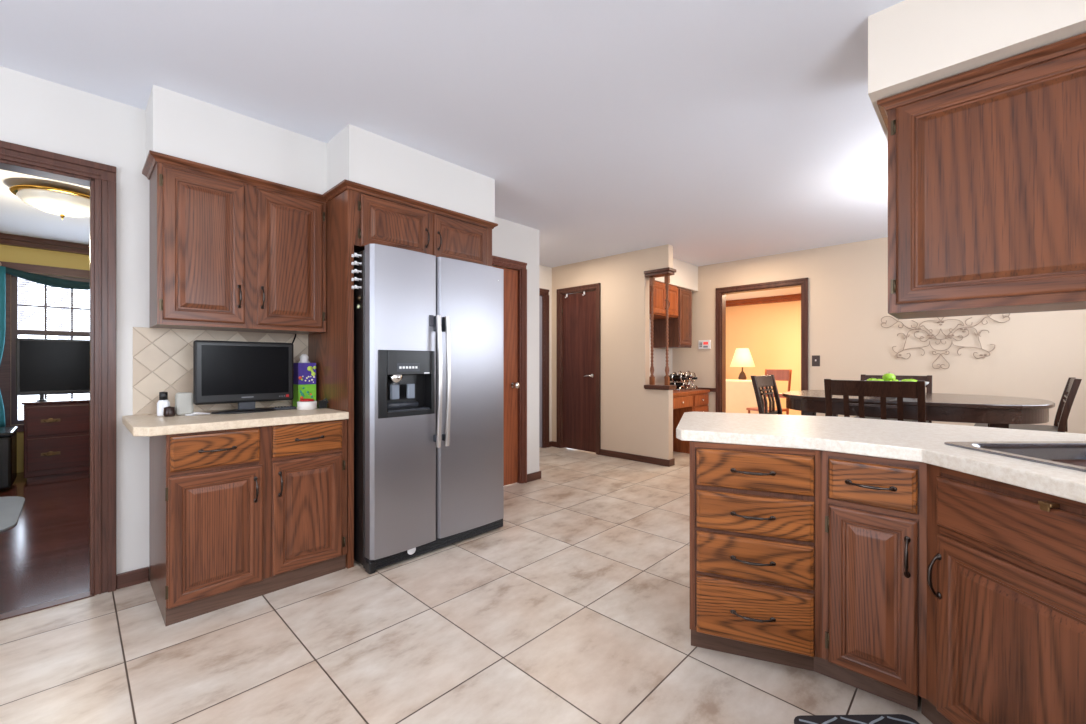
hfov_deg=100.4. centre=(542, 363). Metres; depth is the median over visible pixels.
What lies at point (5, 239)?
crown molding
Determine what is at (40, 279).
swag valance
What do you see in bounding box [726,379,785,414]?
armchair
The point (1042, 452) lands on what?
sink
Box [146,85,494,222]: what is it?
soffit
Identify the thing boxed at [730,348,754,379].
table lamp
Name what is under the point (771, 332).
wall
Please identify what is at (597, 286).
trim
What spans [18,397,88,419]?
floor
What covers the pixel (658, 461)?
baseboard
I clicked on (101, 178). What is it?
doorway
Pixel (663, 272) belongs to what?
crown molding
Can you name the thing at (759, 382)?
dining chair
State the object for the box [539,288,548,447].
trim
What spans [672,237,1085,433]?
wall
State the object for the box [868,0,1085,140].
soffit
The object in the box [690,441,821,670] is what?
base cabinet
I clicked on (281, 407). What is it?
cable box
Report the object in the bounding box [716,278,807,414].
doorway
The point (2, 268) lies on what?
curtain
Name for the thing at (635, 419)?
wall
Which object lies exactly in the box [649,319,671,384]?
wall
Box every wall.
[0,66,538,573]
[0,244,89,472]
[539,265,551,440]
[552,244,672,459]
[649,319,671,384]
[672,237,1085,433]
[726,301,800,414]
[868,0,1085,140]
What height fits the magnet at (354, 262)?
0.019 m
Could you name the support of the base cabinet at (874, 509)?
on the floor at (575, 609)
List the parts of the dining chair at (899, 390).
post, rail, post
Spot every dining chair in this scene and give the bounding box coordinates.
[751,375,784,414]
[824,379,925,422]
[854,374,931,422]
[974,377,1081,431]
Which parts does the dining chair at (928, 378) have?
rail, post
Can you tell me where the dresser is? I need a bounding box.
[21,398,89,481]
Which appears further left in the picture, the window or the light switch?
the window
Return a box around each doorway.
[0,140,115,594]
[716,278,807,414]
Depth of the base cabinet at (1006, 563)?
1.16 m
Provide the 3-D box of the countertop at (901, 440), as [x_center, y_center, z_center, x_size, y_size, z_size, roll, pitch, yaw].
[1.058,0.281,1.116,2.255,0.042,2.190,0,0,44]
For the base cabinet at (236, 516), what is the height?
0.832 m
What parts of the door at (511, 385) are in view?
knob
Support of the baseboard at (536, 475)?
attached to the wall at (38, 113)
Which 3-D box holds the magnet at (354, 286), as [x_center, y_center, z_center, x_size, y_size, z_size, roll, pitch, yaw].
[-1.032,-0.424,2.506,0.054,0.019,0.038,0,0,44]
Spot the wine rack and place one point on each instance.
(677, 373)
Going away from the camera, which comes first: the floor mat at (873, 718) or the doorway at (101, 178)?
the floor mat at (873, 718)
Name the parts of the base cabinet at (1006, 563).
handle, false drawer, door, frame rail, frame rail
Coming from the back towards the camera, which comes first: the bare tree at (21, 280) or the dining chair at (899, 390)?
the bare tree at (21, 280)
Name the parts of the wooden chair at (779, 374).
seat, rail, post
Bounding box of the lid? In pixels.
[299,399,314,401]
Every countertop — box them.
[122,406,348,435]
[676,412,1085,502]
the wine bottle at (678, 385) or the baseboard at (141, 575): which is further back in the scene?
the wine bottle at (678, 385)
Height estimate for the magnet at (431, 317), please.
0.068 m
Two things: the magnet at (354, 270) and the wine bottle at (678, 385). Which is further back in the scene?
the wine bottle at (678, 385)
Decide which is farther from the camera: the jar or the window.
the window
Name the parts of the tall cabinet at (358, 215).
panel, door, handle, handle, door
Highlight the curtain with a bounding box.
[0,266,5,426]
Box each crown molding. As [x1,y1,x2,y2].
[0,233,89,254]
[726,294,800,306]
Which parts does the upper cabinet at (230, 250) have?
door, handle, frame rail, frame rail, handle, door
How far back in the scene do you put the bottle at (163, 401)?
2.28 m
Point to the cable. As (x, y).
(194, 413)
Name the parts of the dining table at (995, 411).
leg, leg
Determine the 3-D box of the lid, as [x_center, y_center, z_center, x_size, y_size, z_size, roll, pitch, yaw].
[-1.362,0.207,2.614,0.080,0.014,0.080,0,0,44]
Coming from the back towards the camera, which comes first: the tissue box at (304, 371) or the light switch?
the light switch
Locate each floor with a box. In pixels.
[0,447,932,723]
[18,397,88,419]
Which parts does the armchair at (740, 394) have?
backrest, arm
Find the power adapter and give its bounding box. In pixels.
[317,398,328,408]
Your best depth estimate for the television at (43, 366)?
4.57 m
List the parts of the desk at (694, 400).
drawer, drawer, drawer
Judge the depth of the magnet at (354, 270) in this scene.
2.50 m
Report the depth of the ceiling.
2.21 m
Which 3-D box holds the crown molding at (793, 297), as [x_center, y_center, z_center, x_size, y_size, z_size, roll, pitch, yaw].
[4.913,-1.265,8.524,5.200,0.120,0.090,0,0,44]
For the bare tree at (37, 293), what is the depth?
9.16 m
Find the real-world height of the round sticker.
0.054 m
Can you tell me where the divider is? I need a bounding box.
[644,267,675,389]
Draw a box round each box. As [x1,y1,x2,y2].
[175,392,192,414]
[272,406,295,409]
[293,384,315,406]
[294,354,315,384]
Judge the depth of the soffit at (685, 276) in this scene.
5.88 m
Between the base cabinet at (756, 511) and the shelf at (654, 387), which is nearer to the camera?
the base cabinet at (756, 511)
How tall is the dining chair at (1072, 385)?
1.038 m
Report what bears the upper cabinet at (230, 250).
attached to the wall at (38, 113)
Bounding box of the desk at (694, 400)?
[673,389,709,453]
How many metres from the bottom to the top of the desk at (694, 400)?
0.795 m
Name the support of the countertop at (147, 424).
on the base cabinet at (236, 516)
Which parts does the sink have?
bowl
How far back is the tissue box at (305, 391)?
2.74 m
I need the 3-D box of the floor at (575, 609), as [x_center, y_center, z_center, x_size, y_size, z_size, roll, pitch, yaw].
[-1.228,1.195,3.158,8.800,0.120,9.100,0,0,44]
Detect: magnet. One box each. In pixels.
[351,253,361,257]
[351,261,361,265]
[351,269,361,273]
[351,277,361,280]
[351,285,361,288]
[429,315,433,325]
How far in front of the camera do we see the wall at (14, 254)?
4.81 m
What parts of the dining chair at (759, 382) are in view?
post, rail, rail, post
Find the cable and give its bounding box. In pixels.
[185,412,209,415]
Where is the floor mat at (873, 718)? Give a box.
[794,714,919,723]
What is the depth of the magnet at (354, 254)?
2.50 m
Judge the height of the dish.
0.048 m
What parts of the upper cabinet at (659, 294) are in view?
door, door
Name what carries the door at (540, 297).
in the wall at (545, 273)
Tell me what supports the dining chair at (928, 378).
on the floor at (575, 609)
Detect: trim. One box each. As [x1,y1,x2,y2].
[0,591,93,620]
[492,255,526,482]
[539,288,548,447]
[557,283,600,454]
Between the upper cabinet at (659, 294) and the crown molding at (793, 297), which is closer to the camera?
the upper cabinet at (659, 294)
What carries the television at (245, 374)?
on the countertop at (147, 424)
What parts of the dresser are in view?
drawer pull, drawer pull, drawer, drawer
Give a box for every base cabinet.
[149,419,346,625]
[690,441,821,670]
[814,450,926,710]
[921,459,1085,723]
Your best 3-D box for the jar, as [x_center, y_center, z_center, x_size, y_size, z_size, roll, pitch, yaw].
[-1.871,0.237,2.267,0.048,0.050,0.048,0,0,44]
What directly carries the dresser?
on the floor at (575, 609)
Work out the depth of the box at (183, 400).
2.31 m
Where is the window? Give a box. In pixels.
[0,261,89,431]
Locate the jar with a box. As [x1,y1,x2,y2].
[163,406,174,416]
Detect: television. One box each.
[16,338,89,400]
[193,340,293,413]
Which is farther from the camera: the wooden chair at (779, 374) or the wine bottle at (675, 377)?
the wooden chair at (779, 374)
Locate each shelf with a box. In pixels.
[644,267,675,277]
[644,385,675,389]
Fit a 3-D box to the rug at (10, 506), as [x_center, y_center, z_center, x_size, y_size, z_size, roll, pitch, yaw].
[-4.548,1.129,2.954,1.300,0.012,1.500,0,0,44]
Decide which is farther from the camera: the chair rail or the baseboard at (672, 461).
the chair rail
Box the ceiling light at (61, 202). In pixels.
[9,184,89,219]
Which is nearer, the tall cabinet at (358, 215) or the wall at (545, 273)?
the tall cabinet at (358, 215)
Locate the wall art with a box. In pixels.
[881,313,1009,368]
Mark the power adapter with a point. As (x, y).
(323, 403)
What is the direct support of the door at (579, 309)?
in the wall at (635, 419)
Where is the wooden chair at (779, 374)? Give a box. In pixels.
[746,369,791,414]
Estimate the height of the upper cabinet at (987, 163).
0.826 m
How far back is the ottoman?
4.00 m
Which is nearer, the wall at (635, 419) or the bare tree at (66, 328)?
the wall at (635, 419)
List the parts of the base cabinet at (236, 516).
drawer, door, handle, frame rail, frame rail, handle, handle, drawer, door, handle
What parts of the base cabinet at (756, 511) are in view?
handle, handle, handle, handle, frame rail, drawer, drawer, drawer, drawer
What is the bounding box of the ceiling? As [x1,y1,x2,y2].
[0,0,903,300]
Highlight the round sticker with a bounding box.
[407,548,415,554]
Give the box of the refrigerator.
[354,244,503,573]
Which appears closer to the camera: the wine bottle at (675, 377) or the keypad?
the wine bottle at (675, 377)
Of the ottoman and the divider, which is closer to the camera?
the ottoman
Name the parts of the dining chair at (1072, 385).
post, post, rail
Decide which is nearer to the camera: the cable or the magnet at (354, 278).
the cable
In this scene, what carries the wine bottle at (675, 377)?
in the wine rack
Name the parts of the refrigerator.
freezer door, dispenser panel, button plate, handle mount, door handle, handle mount, door handle, fridge door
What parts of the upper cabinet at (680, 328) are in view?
door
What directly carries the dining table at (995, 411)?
on the floor at (575, 609)
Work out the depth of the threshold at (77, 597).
2.12 m
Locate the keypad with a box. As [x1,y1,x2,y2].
[698,340,710,348]
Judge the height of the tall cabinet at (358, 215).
2.140 m
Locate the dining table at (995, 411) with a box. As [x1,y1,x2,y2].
[782,390,1054,428]
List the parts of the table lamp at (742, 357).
lamp shade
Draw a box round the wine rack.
[672,370,697,390]
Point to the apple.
(888, 376)
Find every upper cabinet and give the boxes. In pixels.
[142,150,326,334]
[649,281,677,318]
[653,287,691,347]
[877,33,1085,318]
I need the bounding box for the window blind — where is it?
[19,279,89,417]
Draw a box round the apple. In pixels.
[882,373,895,380]
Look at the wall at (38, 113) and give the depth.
2.33 m
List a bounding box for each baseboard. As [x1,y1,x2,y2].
[116,567,148,588]
[527,471,540,481]
[600,449,669,466]
[670,458,674,465]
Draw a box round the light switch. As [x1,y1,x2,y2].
[812,355,819,365]
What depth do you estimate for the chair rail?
6.02 m
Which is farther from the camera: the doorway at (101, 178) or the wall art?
the wall art
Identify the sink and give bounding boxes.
[944,441,1085,471]
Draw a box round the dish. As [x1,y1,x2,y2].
[297,401,316,409]
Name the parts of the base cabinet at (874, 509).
handle, frame rail, frame rail, drawer, door, handle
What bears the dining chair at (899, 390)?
on the floor at (575, 609)
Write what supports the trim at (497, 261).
attached to the wall at (38, 113)
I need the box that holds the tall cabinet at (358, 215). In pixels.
[308,179,497,568]
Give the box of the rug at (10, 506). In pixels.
[0,496,24,531]
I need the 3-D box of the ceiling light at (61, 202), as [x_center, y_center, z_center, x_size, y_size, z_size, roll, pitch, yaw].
[-3.731,-1.222,3.514,0.540,0.205,0.540,0,0,44]
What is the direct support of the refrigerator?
on the floor at (575, 609)
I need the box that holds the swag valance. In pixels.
[6,267,89,289]
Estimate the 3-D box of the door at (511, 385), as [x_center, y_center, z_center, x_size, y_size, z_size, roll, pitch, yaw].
[-0.370,0.120,4.144,0.108,2.014,0.414,0,0,44]
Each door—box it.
[492,266,519,485]
[539,296,541,446]
[562,290,595,452]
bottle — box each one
[157,392,169,415]
[664,375,687,380]
[670,382,689,387]
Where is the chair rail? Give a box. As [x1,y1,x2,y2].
[685,387,715,391]
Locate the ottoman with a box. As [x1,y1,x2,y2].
[0,426,17,489]
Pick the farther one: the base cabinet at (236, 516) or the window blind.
the window blind
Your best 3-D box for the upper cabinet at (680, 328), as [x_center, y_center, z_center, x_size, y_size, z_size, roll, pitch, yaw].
[1.725,-0.600,6.027,0.386,0.770,0.370,0,0,44]
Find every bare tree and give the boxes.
[18,277,89,329]
[18,284,89,398]
[26,293,89,397]

